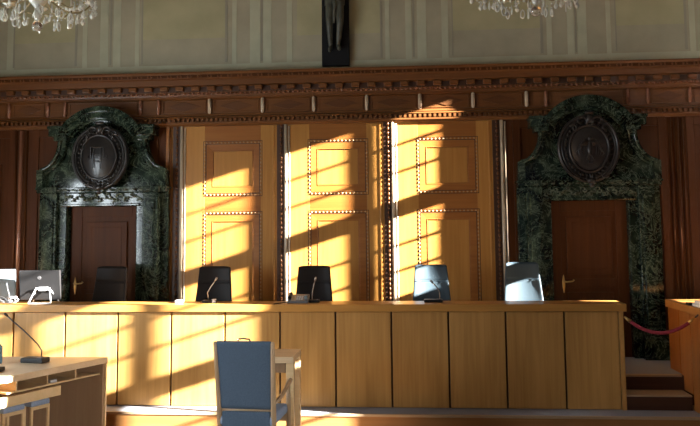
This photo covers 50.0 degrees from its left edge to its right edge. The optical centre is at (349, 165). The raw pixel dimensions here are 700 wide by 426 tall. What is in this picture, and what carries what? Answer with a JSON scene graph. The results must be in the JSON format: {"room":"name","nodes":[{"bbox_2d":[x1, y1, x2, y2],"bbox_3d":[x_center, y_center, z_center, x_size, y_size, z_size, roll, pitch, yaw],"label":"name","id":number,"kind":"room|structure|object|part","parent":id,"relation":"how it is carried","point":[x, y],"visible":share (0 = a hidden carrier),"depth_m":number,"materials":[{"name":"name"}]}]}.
{"room":"courtroom","nodes":[
{"label":"courtroom","id":0,"kind":"room"},
{"bbox_2d":[0,0,699,76],"bbox_3d":[-0.082,-0.273,9.697,10.500,6.200,0.305,-1,-5,5],"label":"wall","id":1,"kind":"structure","parent":0,"point":[125,36],"depth_m":9.69,"materials":[{"name":"beige paint"}]},
{"bbox_2d":[11,130,28,301],"bbox_3d":[-4.297,0.960,9.735,0.172,2.930,0.071,-1,-5,5],"label":"trim","id":2,"kind":"structure","parent":1,"relation":"attached to","point":[22,136],"depth_m":9.77,"materials":[{"name":"brown wood"}]},
{"bbox_2d":[0,127,165,301],"bbox_3d":[-3.843,0.944,9.710,2.960,2.950,0.075,-1,-5,5],"label":"panelling","id":3,"kind":"object","parent":1,"relation":"attached to","point":[42,148],"visible":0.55,"depth_m":9.79,"materials":[{"name":"brown wood"}]},
{"bbox_3d":[-4.841,0.959,9.775,0.560,1.950,0.045,-1,-5,5],"label":"raised panel","id":4,"kind":"part","parent":3,"relation":"part of","materials":[{"name":"brown wood"}]},
{"bbox_2d":[35,106,171,301],"bbox_3d":[-3.164,0.819,9.511,1.734,3.150,0.318,-1,-5,5],"label":"doorway","id":5,"kind":"structure","parent":1,"relation":"in","point":[103,157],"depth_m":9.52,"materials":[{"name":"green stone"}]},
{"bbox_2d":[70,206,135,301],"bbox_3d":[-3.108,1.426,9.572,0.940,1.950,0.136,-1,-5,5],"label":"door","id":6,"kind":"structure","parent":5,"relation":"attached to","point":[101,236],"depth_m":9.59,"materials":[{"name":"brown wood"}]},
{"bbox_3d":[-3.105,1.928,9.515,0.540,0.600,0.030,-1,-5,5],"label":"panel","id":7,"kind":"part","parent":6,"relation":"part of","materials":[{"name":"brown wood"}]},
{"bbox_3d":[-3.113,1.072,9.591,0.540,0.700,0.030,-1,-5,5],"label":"panel","id":8,"kind":"part","parent":6,"relation":"part of","materials":[{"name":"brown wood"}]},
{"bbox_2d":[169,126,185,300],"bbox_3d":[-2.216,0.926,9.579,0.225,2.930,0.052,-1,-5,5],"label":"trim","id":9,"kind":"structure","parent":1,"relation":"attached to","point":[179,133],"depth_m":9.60,"materials":[{"name":"brown wood"}]},
{"bbox_2d":[273,124,289,300],"bbox_3d":[-0.865,0.904,9.471,0.225,2.930,0.052,-1,-5,5],"label":"trim","id":10,"kind":"structure","parent":1,"relation":"attached to","point":[283,145],"depth_m":9.49,"materials":[{"name":"brown"}]},
{"bbox_2d":[166,120,496,300],"bbox_3d":[-0.234,0.885,9.439,4.280,2.950,0.040,-1,-5,5],"label":"panelling","id":11,"kind":"object","parent":1,"relation":"attached to","point":[443,166],"visible":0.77,"depth_m":9.46,"materials":[{"name":"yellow wood"}]},
{"bbox_3d":[-1.491,1.291,9.493,0.746,1.396,0.013,-1,-5,5],"label":"bead moulding","id":12,"kind":"part","parent":11,"relation":"part of","materials":[{"name":"brown wood"}]},
{"bbox_3d":[-1.503,0.038,9.604,0.746,0.691,0.013,-1,-5,5],"label":"bead moulding","id":13,"kind":"part","parent":11,"relation":"part of","materials":[{"name":"brown wood"}]},
{"bbox_3d":[-1.490,1.292,9.504,0.728,1.375,0.016,-1,-5,5],"label":"panel","id":14,"kind":"part","parent":11,"relation":"part of","materials":[{"name":"brown wood"}]},
{"bbox_3d":[-1.502,0.039,9.615,0.728,0.670,0.016,-1,-5,5],"label":"panel","id":15,"kind":"part","parent":11,"relation":"part of","materials":[{"name":"brown wood"}]},
{"bbox_3d":[-1.493,0.926,9.538,0.728,2.910,0.019,-1,-5,5],"label":"cross rail","id":16,"kind":"part","parent":11,"relation":"part of","materials":[{"name":"brown wood"}]},
{"bbox_3d":[-0.151,0.017,9.507,0.728,0.670,0.016,-1,-5,5],"label":"panel","id":17,"kind":"part","parent":11,"relation":"part of","materials":[{"name":"brown wood"}]},
{"bbox_3d":[-0.143,0.903,9.430,0.728,2.910,0.019,-1,-5,5],"label":"cross rail","id":18,"kind":"part","parent":11,"relation":"part of","materials":[{"name":"brown wood"}]},
{"bbox_3d":[-0.152,0.016,9.496,0.746,0.691,0.013,-1,-5,5],"label":"bead moulding","id":19,"kind":"part","parent":11,"relation":"part of","materials":[{"name":"brown wood"}]},
{"bbox_3d":[-0.139,1.270,9.396,0.728,1.375,0.016,-1,-5,5],"label":"panel","id":20,"kind":"part","parent":11,"relation":"part of","materials":[{"name":"brown wood"}]},
{"bbox_3d":[-0.140,1.268,9.385,0.746,1.396,0.013,-1,-5,5],"label":"bead moulding","id":21,"kind":"part","parent":11,"relation":"part of","materials":[{"name":"brown wood"}]},
{"bbox_3d":[1.219,-0.006,9.398,0.728,0.670,0.016,-1,-5,5],"label":"panel","id":22,"kind":"part","parent":11,"relation":"part of","materials":[{"name":"brown wood"}]},
{"bbox_3d":[1.218,-0.007,9.387,0.746,0.691,0.013,-1,-5,5],"label":"bead moulding","id":23,"kind":"part","parent":11,"relation":"part of","materials":[{"name":"brown wood"}]},
{"bbox_3d":[1.228,0.881,9.320,0.728,2.910,0.019,-1,-5,5],"label":"cross rail","id":24,"kind":"part","parent":11,"relation":"part of","materials":[{"name":"brown wood"}]},
{"bbox_3d":[1.231,1.247,9.287,0.728,1.375,0.016,-1,-5,5],"label":"panel","id":25,"kind":"part","parent":11,"relation":"part of","materials":[{"name":"brown wood"}]},
{"bbox_3d":[1.230,1.246,9.276,0.746,1.396,0.013,-1,-5,5],"label":"bead moulding","id":26,"kind":"part","parent":11,"relation":"part of","materials":[{"name":"brown wood"}]},
{"bbox_2d":[322,0,349,66],"bbox_3d":[-0.197,-2.250,9.606,1.600,1.950,0.238,-1,-5,5],"label":"crucifix","id":27,"kind":"object","parent":1,"relation":"attached to","point":[335,13],"visible":1,"depth_m":9.58,"materials":[{"name":"black wood"}]},
{"bbox_3d":[-0.168,-2.534,9.752,8.665,1.685,0.004,-1,-5,5],"label":"panel","id":28,"kind":"part","parent":1,"relation":"part of","materials":[{"name":"beige paint"}]},
{"bbox_2d":[0,84,699,129],"bbox_3d":[-0.087,-0.729,9.541,10.530,0.390,0.095,-1,-5,5],"label":"frieze","id":29,"kind":"object","parent":1,"relation":"attached to","point":[660,100],"visible":0.96,"depth_m":9.51,"materials":[{"name":"brown wood"}]},
{"bbox_3d":[-0.163,-0.793,9.544,9.920,0.170,0.012,-1,-5,5],"label":"frieze frame","id":30,"kind":"part","parent":29,"relation":"part of","materials":[{"name":"brown wood"}]},
{"bbox_2d":[0,58,699,101],"bbox_3d":[-0.108,-1.064,9.494,10.505,0.300,0.250,-1,-5,5],"label":"crown molding","id":31,"kind":"structure","parent":1,"relation":"attached to","point":[681,71],"depth_m":9.42,"materials":[{"name":"brown wood"}]},
{"bbox_2d":[379,122,398,300],"bbox_3d":[0.492,0.881,9.362,0.225,2.930,0.052,-1,-5,5],"label":"trim","id":32,"kind":"structure","parent":1,"relation":"attached to","point":[390,153],"depth_m":9.38,"materials":[{"name":"brown wood"}]},
{"bbox_2d":[487,120,509,300],"bbox_3d":[1.846,0.859,9.254,0.225,2.930,0.052,-1,-5,5],"label":"trim","id":33,"kind":"structure","parent":1,"relation":"attached to","point":[498,145],"depth_m":9.28,"materials":[{"name":"brown"}]},
{"bbox_2d":[515,94,669,359],"bbox_3d":[2.896,0.718,9.024,1.734,3.150,0.323,-1,-5,5],"label":"doorway","id":34,"kind":"structure","parent":1,"relation":"in","point":[588,147],"depth_m":9.03,"materials":[{"name":"green stone"}]},
{"bbox_2d":[551,200,631,356],"bbox_3d":[2.906,1.326,9.091,0.940,1.950,0.136,-1,-5,5],"label":"door","id":35,"kind":"structure","parent":34,"relation":"attached to","point":[590,244],"depth_m":9.10,"materials":[{"name":"brown wood"}]},
{"bbox_3d":[2.592,1.435,9.095,0.034,0.221,0.010,-1,-5,5],"label":"handle plate","id":36,"kind":"part","parent":35,"relation":"part of","materials":[{"name":"gold metal"}]},
{"bbox_3d":[2.902,0.972,9.110,0.540,0.700,0.030,-1,-5,5],"label":"panel","id":37,"kind":"part","parent":35,"relation":"part of","materials":[{"name":"brown wood"}]},
{"bbox_3d":[2.910,1.828,9.034,0.540,0.600,0.030,-1,-5,5],"label":"panel","id":38,"kind":"part","parent":35,"relation":"part of","materials":[{"name":"brown wood"}]},
{"bbox_2d":[503,116,699,334],"bbox_3d":[3.522,0.821,9.121,3.260,2.950,0.075,-1,-5,5],"label":"panelling","id":39,"kind":"object","parent":1,"relation":"attached to","point":[653,137],"visible":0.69,"depth_m":9.16,"materials":[{"name":"brown wood"}]},
{"bbox_2d":[668,116,690,298],"bbox_3d":[4.003,0.822,9.071,0.172,2.930,0.071,-1,-5,5],"label":"trim","id":40,"kind":"structure","parent":1,"relation":"attached to","point":[680,255],"depth_m":9.09,"materials":[{"name":"brown wood"}]},
{"bbox_3d":[-0.527,-4.133,1.791,11.200,0.100,16.750,-1,-5,5],"label":"ceiling","id":41,"kind":"structure","parent":0,"visible":0},
{"bbox_2d":[0,0,97,32],"bbox_3d":[-2.443,-2.365,5.947,0.912,2.643,0.885,0,-5,-1],"label":"crystal chandelier","id":42,"kind":"object","parent":41,"relation":"hanging from","point":[39,5],"visible":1,"depth_m":5.85,"materials":[{"name":"clear glass"}]},
{"bbox_3d":[-2.655,-1.285,5.847,0.373,0.126,0.012,0,-5,-1],"label":"arm","id":43,"kind":"part","parent":42,"relation":"part of","materials":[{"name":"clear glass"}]},
{"bbox_3d":[-2.615,-1.274,5.978,0.373,0.126,0.012,-4,-6,35],"label":"arm","id":44,"kind":"part","parent":42,"relation":"part of","materials":[{"name":"clear glass"}]},
{"bbox_3d":[-2.437,-1.738,5.891,0.170,1.230,0.170,0,-5,-1],"label":"crystal stem","id":45,"kind":"part","parent":42,"relation":"part of","materials":[{"name":"white"}]},
{"bbox_3d":[-2.255,-1.276,5.984,0.373,0.126,0.012,3,-6,-37],"label":"arm","id":46,"kind":"part","parent":42,"relation":"part of","materials":[{"name":"clear glass"}]},
{"bbox_3d":[-2.211,-1.288,5.855,0.373,0.126,0.012,0,-5,-1],"label":"arm","id":47,"kind":"part","parent":42,"relation":"part of","materials":[{"name":"clear glass"}]},
{"bbox_2d":[469,0,578,18],"bbox_3d":[1.359,-2.423,5.642,1.016,2.653,0.986,1,-5,-15],"label":"crystal chandelier","id":48,"kind":"object","parent":41,"relation":"hanging from","point":[536,10],"visible":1,"depth_m":5.75,"materials":[{"name":"clear glass"}]},
{"bbox_3d":[1.365,-1.791,5.586,0.170,1.230,0.170,1,-5,-15],"label":"crystal stem","id":49,"kind":"part","parent":48,"relation":"part of","materials":[{"name":"white"}]},
{"bbox_3d":[-0.468,2.142,1.234,11.200,0.100,16.750,-1,-5,5],"label":"floor","id":50,"kind":"structure","parent":0,"visible":0},
{"bbox_2d":[0,376,5,408],"bbox_3d":[-4.084,2.131,5.842,2.394,0.806,1.280,-1,-5,5],"label":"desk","id":51,"kind":"object","parent":50,"relation":"on","point":[2,378],"visible":1,"depth_m":6.21,"materials":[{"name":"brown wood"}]},
{"bbox_2d":[0,404,24,425],"bbox_3d":[-3.021,2.326,6.488,0.340,0.510,0.210,-3,-6,29],"label":"stool","id":52,"kind":"object","parent":50,"relation":"on","point":[17,409],"visible":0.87,"depth_m":6.43,"materials":[{"name":"blue fabric"}]},
{"bbox_3d":[-2.928,2.334,6.327,0.022,0.465,0.022,-3,-6,29],"label":"leg","id":53,"kind":"part","parent":52,"relation":"part of","materials":[{"name":"brown wood"}]},
{"bbox_3d":[-3.023,2.095,6.508,0.340,0.045,0.210,-3,-6,29],"label":"seat","id":54,"kind":"part","parent":52,"relation":"part of","materials":[{"name":"blue fabric"}]},
{"bbox_3d":[-2.884,2.125,6.427,0.020,0.028,0.170,-3,-6,29],"label":"seat rail","id":55,"kind":"part","parent":52,"relation":"part of","materials":[{"name":"brown wood"}]},
{"bbox_3d":[-2.836,2.348,6.490,0.022,0.465,0.022,-3,-6,29],"label":"leg","id":56,"kind":"part","parent":52,"relation":"part of","materials":[{"name":"brown wood"}]},
{"bbox_2d":[6,398,49,425],"bbox_3d":[-2.891,2.346,6.721,0.340,0.510,0.195,-3,-6,29],"label":"stool","id":57,"kind":"object","parent":50,"relation":"on","point":[43,403],"visible":0.46,"depth_m":6.67,"materials":[{"name":"brown wood"}]},
{"bbox_3d":[-2.794,2.354,6.566,0.022,0.465,0.022,-3,-6,29],"label":"leg","id":58,"kind":"part","parent":57,"relation":"part of","materials":[{"name":"brown wood"}]},
{"bbox_3d":[-2.893,2.114,6.741,0.340,0.045,0.195,-3,-6,29],"label":"seat","id":59,"kind":"part","parent":57,"relation":"part of","materials":[{"name":"blue fabric"}]},
{"bbox_3d":[-2.753,2.144,6.660,0.020,0.028,0.155,-3,-6,29],"label":"seat rail","id":60,"kind":"part","parent":57,"relation":"part of","materials":[{"name":"brown wood"}]},
{"bbox_3d":[-2.710,2.366,6.717,0.022,0.465,0.022,-3,-6,29],"label":"leg","id":61,"kind":"part","parent":57,"relation":"part of","materials":[{"name":"brown wood"}]},
{"bbox_2d":[0,357,107,425],"bbox_3d":[-3.526,2.213,6.798,2.355,0.800,1.101,-1,-5,5],"label":"desk","id":62,"kind":"object","parent":50,"relation":"on","point":[78,395],"visible":0.98,"depth_m":7.08,"materials":[{"name":"brown wood"}]},
{"bbox_2d":[0,344,2,363],"bbox_3d":[-3.224,1.713,6.880,0.068,0.205,0.068,-1,-5,5],"label":"bottle","id":63,"kind":"object","parent":62,"relation":"on","point":[1,346],"visible":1,"depth_m":6.87,"materials":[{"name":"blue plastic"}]},
{"bbox_2d":[4,313,49,363],"bbox_3d":[-3.004,1.594,6.967,0.424,0.454,0.120,-2,-5,13],"label":"gooseneck microphone","id":64,"kind":"object","parent":62,"relation":"on","point":[29,359],"visible":1,"depth_m":6.89,"materials":[{"name":"black plastic"}]},
{"bbox_3d":[-2.768,2.002,6.505,0.040,0.085,0.600,-3,-6,29],"label":"knee rail","id":65,"kind":"part","parent":62,"relation":"part of","materials":[{"name":"brown wood"}]},
{"bbox_2d":[0,373,99,394],"bbox_3d":[-2.759,1.947,6.769,0.736,0.015,1.070,-1,-5,5],"label":"shelf","id":66,"kind":"object","parent":62,"relation":"attached to","point":[28,384],"depth_m":6.65,"materials":[{"name":"brown wood"}]},
{"bbox_2d":[48,378,56,382],"bbox_3d":[-2.656,1.916,6.673,0.060,0.026,0.070,-3,-6,29],"label":"box","id":67,"kind":"object","parent":62,"relation":"on","point":[52,380],"visible":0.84,"depth_m":6.66,"materials":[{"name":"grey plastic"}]},
{"bbox_3d":[-2.338,2.259,7.130,0.037,0.744,0.025,-1,-5,5],"label":"panel","id":68,"kind":"part","parent":62,"relation":"part of","materials":[{"name":"brown wood"}]},
{"bbox_2d":[213,337,292,425],"bbox_3d":[-0.820,1.988,6.354,0.585,1.127,0.615,-1,-5,9],"label":"armchair","id":69,"kind":"object","parent":50,"relation":"on","point":[245,380],"visible":1,"depth_m":6.12,"materials":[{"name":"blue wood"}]},
{"bbox_3d":[-1.077,1.994,6.187,0.047,1.091,0.200,-2,-5,13],"label":"leg","id":70,"kind":"part","parent":69,"relation":"part of","materials":[{"name":"brown wood"}]},
{"bbox_3d":[-0.859,1.715,6.137,0.460,0.557,0.129,-1,-5,9],"label":"backrest","id":71,"kind":"part","parent":69,"relation":"part of","materials":[{"name":"blue fabric"}]},
{"bbox_3d":[-0.852,2.003,6.143,0.418,0.016,0.016,-1,-5,9],"label":"seam rail","id":72,"kind":"part","parent":69,"relation":"part of","materials":[{"name":"brown wood"}]},
{"bbox_3d":[-0.815,2.109,6.371,0.483,0.086,0.490,-1,-5,9],"label":"seat","id":73,"kind":"part","parent":69,"relation":"part of","materials":[{"name":"blue fabric"}]},
{"bbox_3d":[-0.624,1.983,6.119,0.047,1.091,0.200,-1,-5,4],"label":"leg","id":74,"kind":"part","parent":69,"relation":"part of","materials":[{"name":"brown wood"}]},
{"bbox_3d":[-0.813,2.183,6.372,0.463,0.061,0.446,-1,-5,9],"label":"seat frame","id":75,"kind":"part","parent":69,"relation":"part of","materials":[{"name":"brown wood"}]},
{"bbox_3d":[-0.556,1.912,6.363,0.064,0.132,0.530,-1,-5,10],"label":"armrest","id":76,"kind":"part","parent":69,"relation":"part of","materials":[{"name":"brown wood"}]},
{"bbox_3d":[-0.537,2.232,6.534,0.043,0.659,0.066,-1,-5,9],"label":"leg","id":77,"kind":"part","parent":69,"relation":"part of","materials":[{"name":"brown wood"}]},
{"bbox_2d":[222,349,300,425],"bbox_3d":[-0.814,2.159,6.876,0.670,0.870,0.460,-1,-5,5],"label":"table","id":78,"kind":"object","parent":50,"relation":"on","point":[288,361],"visible":0.46,"depth_m":6.74,"materials":[{"name":"brown wood"}]},
{"bbox_3d":[-0.529,2.166,6.671,0.070,0.815,0.070,-1,-5,5],"label":"leg","id":79,"kind":"part","parent":78,"relation":"part of","materials":[{"name":"brown wood"}]},
{"bbox_3d":[-0.499,2.198,7.038,0.070,0.815,0.070,-1,-5,5],"label":"leg","id":80,"kind":"part","parent":78,"relation":"part of","materials":[{"name":"brown wood"}]},
{"bbox_2d":[106,405,699,425],"bbox_3d":[-0.136,2.649,8.408,10.500,0.152,1.762,-1,-5,5],"label":"step","id":81,"kind":"structure","parent":50,"relation":"on","point":[116,415],"depth_m":7.52,"materials":[{"name":"brown wood"}]},
{"bbox_2d":[0,300,626,409],"bbox_3d":[-1.028,2.032,8.219,7.772,1.065,0.650,-1,-5,5],"label":"bench","id":82,"kind":"object","parent":81,"relation":"on","point":[403,354],"visible":0.83,"depth_m":7.83,"materials":[{"name":"brown wood"}]},
{"bbox_3d":[-3.949,2.094,8.180,0.565,0.974,0.050,-1,-5,5],"label":"panel","id":83,"kind":"part","parent":82,"relation":"part of","materials":[{"name":"brown wood"}]},
{"bbox_2d":[0,269,15,302],"bbox_3d":[-3.999,1.362,8.499,0.440,0.374,0.171,0,-5,-5],"label":"computer monitor","id":84,"kind":"object","parent":82,"relation":"on","point":[8,276],"visible":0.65,"depth_m":8.45,"materials":[{"name":"silver metal"}]},
{"bbox_2d":[0,283,18,303],"bbox_3d":[-3.787,1.411,8.293,0.249,0.223,0.097,-2,-5,12],"label":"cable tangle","id":85,"kind":"object","parent":82,"relation":"on","point":[9,297],"visible":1,"depth_m":8.28,"materials":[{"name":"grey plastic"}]},
{"bbox_2d":[19,270,61,303],"bbox_3d":[-3.448,1.346,8.319,0.460,0.364,0.194,-1,-5,1],"label":"computer monitor","id":86,"kind":"object","parent":82,"relation":"on","point":[33,284],"visible":1,"depth_m":8.33,"materials":[{"name":"black plastic"}]},
{"bbox_3d":[-3.367,2.084,8.133,0.563,0.974,0.050,-1,-5,5],"label":"panel","id":87,"kind":"part","parent":82,"relation":"part of","materials":[{"name":"brown wood"}]},
{"bbox_3d":[-2.784,2.075,8.086,0.566,0.974,0.050,-1,-5,5],"label":"panel","id":88,"kind":"part","parent":82,"relation":"part of","materials":[{"name":"brown wood"}]},
{"bbox_3d":[-2.199,2.065,8.040,0.568,0.974,0.050,-1,-5,5],"label":"panel","id":89,"kind":"part","parent":82,"relation":"part of","materials":[{"name":"brown wood"}]},
{"bbox_3d":[-1.616,2.055,7.993,0.562,0.974,0.050,-1,-5,5],"label":"panel","id":90,"kind":"part","parent":82,"relation":"part of","materials":[{"name":"brown wood"}]},
{"bbox_2d":[202,277,217,302],"bbox_3d":[-1.529,1.363,8.223,0.175,0.278,0.101,-1,-5,5],"label":"gooseneck microphone","id":91,"kind":"object","parent":82,"relation":"on","point":[216,278],"visible":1,"depth_m":8.18,"materials":[{"name":"black plastic"}]},
{"bbox_3d":[-1.030,2.045,7.946,0.573,0.974,0.050,-1,-5,5],"label":"panel","id":92,"kind":"part","parent":82,"relation":"part of","materials":[{"name":"brown wood"}]},
{"bbox_2d":[287,292,309,302],"bbox_3d":[-0.559,1.428,8.118,0.227,0.111,0.160,-1,-5,5],"label":"desk telephone","id":93,"kind":"object","parent":82,"relation":"on","point":[292,298],"visible":0.98,"depth_m":8.07,"materials":[{"name":"grey plastic"}]},
{"bbox_3d":[-0.441,2.035,7.899,0.570,0.974,0.050,-1,-5,5],"label":"panel","id":94,"kind":"part","parent":82,"relation":"part of","materials":[{"name":"brown wood"}]},
{"bbox_2d":[309,277,319,302],"bbox_3d":[-0.386,1.345,8.132,0.110,0.277,0.100,-1,-5,5],"label":"gooseneck microphone","id":95,"kind":"object","parent":82,"relation":"on","point":[312,300],"visible":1,"depth_m":8.10,"materials":[{"name":"black plastic"}]},
{"bbox_3d":[0.146,2.026,7.852,0.567,0.974,0.050,-1,-5,5],"label":"panel","id":96,"kind":"part","parent":82,"relation":"part of","materials":[{"name":"brown wood"}]},
{"bbox_3d":[0.733,2.016,7.805,0.572,0.974,0.050,-1,-5,5],"label":"panel","id":97,"kind":"part","parent":82,"relation":"part of","materials":[{"name":"brown wood"}]},
{"bbox_2d":[424,280,442,302],"bbox_3d":[0.890,1.342,8.028,0.200,0.239,0.100,-1,-5,5],"label":"gooseneck microphone","id":98,"kind":"object","parent":82,"relation":"on","point":[439,300],"visible":1,"depth_m":7.98,"materials":[{"name":"black plastic"}]},
{"bbox_3d":[1.321,2.006,7.758,0.568,0.974,0.050,-1,-5,5],"label":"panel","id":99,"kind":"part","parent":82,"relation":"part of","materials":[{"name":"brown wood"}]},
{"bbox_3d":[1.910,1.996,7.711,0.573,0.974,0.050,-1,-5,5],"label":"panel","id":100,"kind":"part","parent":82,"relation":"part of","materials":[{"name":"brown wood"}]},
{"bbox_3d":[2.478,1.987,7.665,0.528,0.974,0.050,-1,-5,5],"label":"panel","id":101,"kind":"part","parent":82,"relation":"part of","materials":[{"name":"brown wood"}]},
{"bbox_3d":[2.785,1.998,7.789,0.047,0.985,0.354,-1,-5,5],"label":"panel","id":102,"kind":"part","parent":82,"relation":"part of","materials":[{"name":"brown wood"}]},
{"bbox_2d":[625,357,693,404],"bbox_3d":[-0.116,2.451,8.696,10.500,0.306,1.222,-1,-5,5],"label":"platform","id":103,"kind":"object","parent":81,"relation":"on","point":[641,374],"visible":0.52,"depth_m":7.86,"materials":[{"name":"brown wood"}]},
{"bbox_2d":[92,266,126,301],"bbox_3d":[-2.933,1.767,8.822,0.623,1.134,0.592,-2,-5,19],"label":"chair","id":104,"kind":"object","parent":103,"relation":"on","point":[111,281],"visible":0.5,"depth_m":9.03,"materials":[{"name":"black leather"}]},
{"bbox_2d":[195,266,231,300],"bbox_3d":[-1.619,1.745,8.686,0.623,1.130,0.592,-1,-5,5],"label":"chair","id":105,"kind":"object","parent":103,"relation":"on","point":[221,290],"visible":0.39,"depth_m":8.90,"materials":[{"name":"black leather"}]},
{"bbox_2d":[296,265,332,300],"bbox_3d":[-0.423,1.725,8.591,0.623,1.130,0.592,-1,-5,2],"label":"chair","id":106,"kind":"object","parent":103,"relation":"on","point":[322,290],"visible":0.41,"depth_m":8.81,"materials":[{"name":"black leather"}]},
{"bbox_2d":[413,264,450,300],"bbox_3d":[0.940,1.700,8.482,0.623,1.134,0.592,-1,-5,2],"label":"chair","id":107,"kind":"object","parent":103,"relation":"on","point":[423,288],"visible":0.47,"depth_m":8.70,"materials":[{"name":"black leather"}]},
{"bbox_2d":[504,262,543,300],"bbox_3d":[1.976,1.673,8.400,0.623,1.154,0.592,-1,-5,3],"label":"chair","id":108,"kind":"object","parent":103,"relation":"on","point":[522,279],"visible":0.5,"depth_m":8.61,"materials":[{"name":"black leather"}]},
{"bbox_2d":[626,390,692,410],"bbox_3d":[3.119,2.407,7.691,0.670,0.155,0.282,-1,-5,5],"label":"stair tread","id":109,"kind":"structure","parent":81,"relation":"on","point":[666,400],"depth_m":7.57,"materials":[{"name":"brown wood"}]},
{"bbox_2d":[665,299,699,413],"bbox_3d":[4.147,2.005,7.523,1.420,1.193,1.360,-1,-5,5],"label":"desk","id":110,"kind":"object","parent":50,"relation":"on","point":[684,343],"depth_m":7.74,"materials":[{"name":"brown wood"}]},
{"bbox_2d":[624,314,697,334],"bbox_3d":[3.116,1.575,7.492,0.721,0.228,0.040,-3,-6,27],"label":"rope","id":111,"kind":"object","parent":110,"relation":"hanging from","point":[630,321],"visible":1,"depth_m":7.47,"materials":[{"name":"fabric"}]},
{"bbox_3d":[3.095,1.618,7.500,0.565,0.144,0.034,-3,-6,27],"label":"velvet cord","id":112,"kind":"part","parent":111,"relation":"part of","materials":[{"name":"red fabric"}]},
{"bbox_3d":[3.523,1.877,8.089,0.050,0.660,0.320,-1,-5,5],"label":"panel","id":113,"kind":"part","parent":110,"relation":"part of","materials":[{"name":"brown wood"}]},
{"bbox_3d":[4.141,1.450,7.572,1.420,0.078,1.360,-1,-5,5],"label":"rail","id":114,"kind":"part","parent":110,"relation":"part of","materials":[{"name":"brown wood"}]},
{"bbox_3d":[3.497,1.923,7.754,0.050,0.810,0.320,-1,-5,5],"label":"panel","id":115,"kind":"part","parent":110,"relation":"part of","materials":[{"name":"brown wood"}]},
{"bbox_3d":[3.471,2.043,7.409,0.050,1.110,0.330,-1,-5,5],"label":"panel","id":116,"kind":"part","parent":110,"relation":"part of","materials":[{"name":"brown wood"}]},
{"bbox_2d":[692,300,699,307],"bbox_3d":[3.550,1.379,7.471,0.200,0.054,0.210,-1,-5,5],"label":"paper stack","id":117,"kind":"object","parent":110,"relation":"on","point":[697,302],"visible":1,"depth_m":7.49,"materials":[{"name":"white paper"}]}
]}

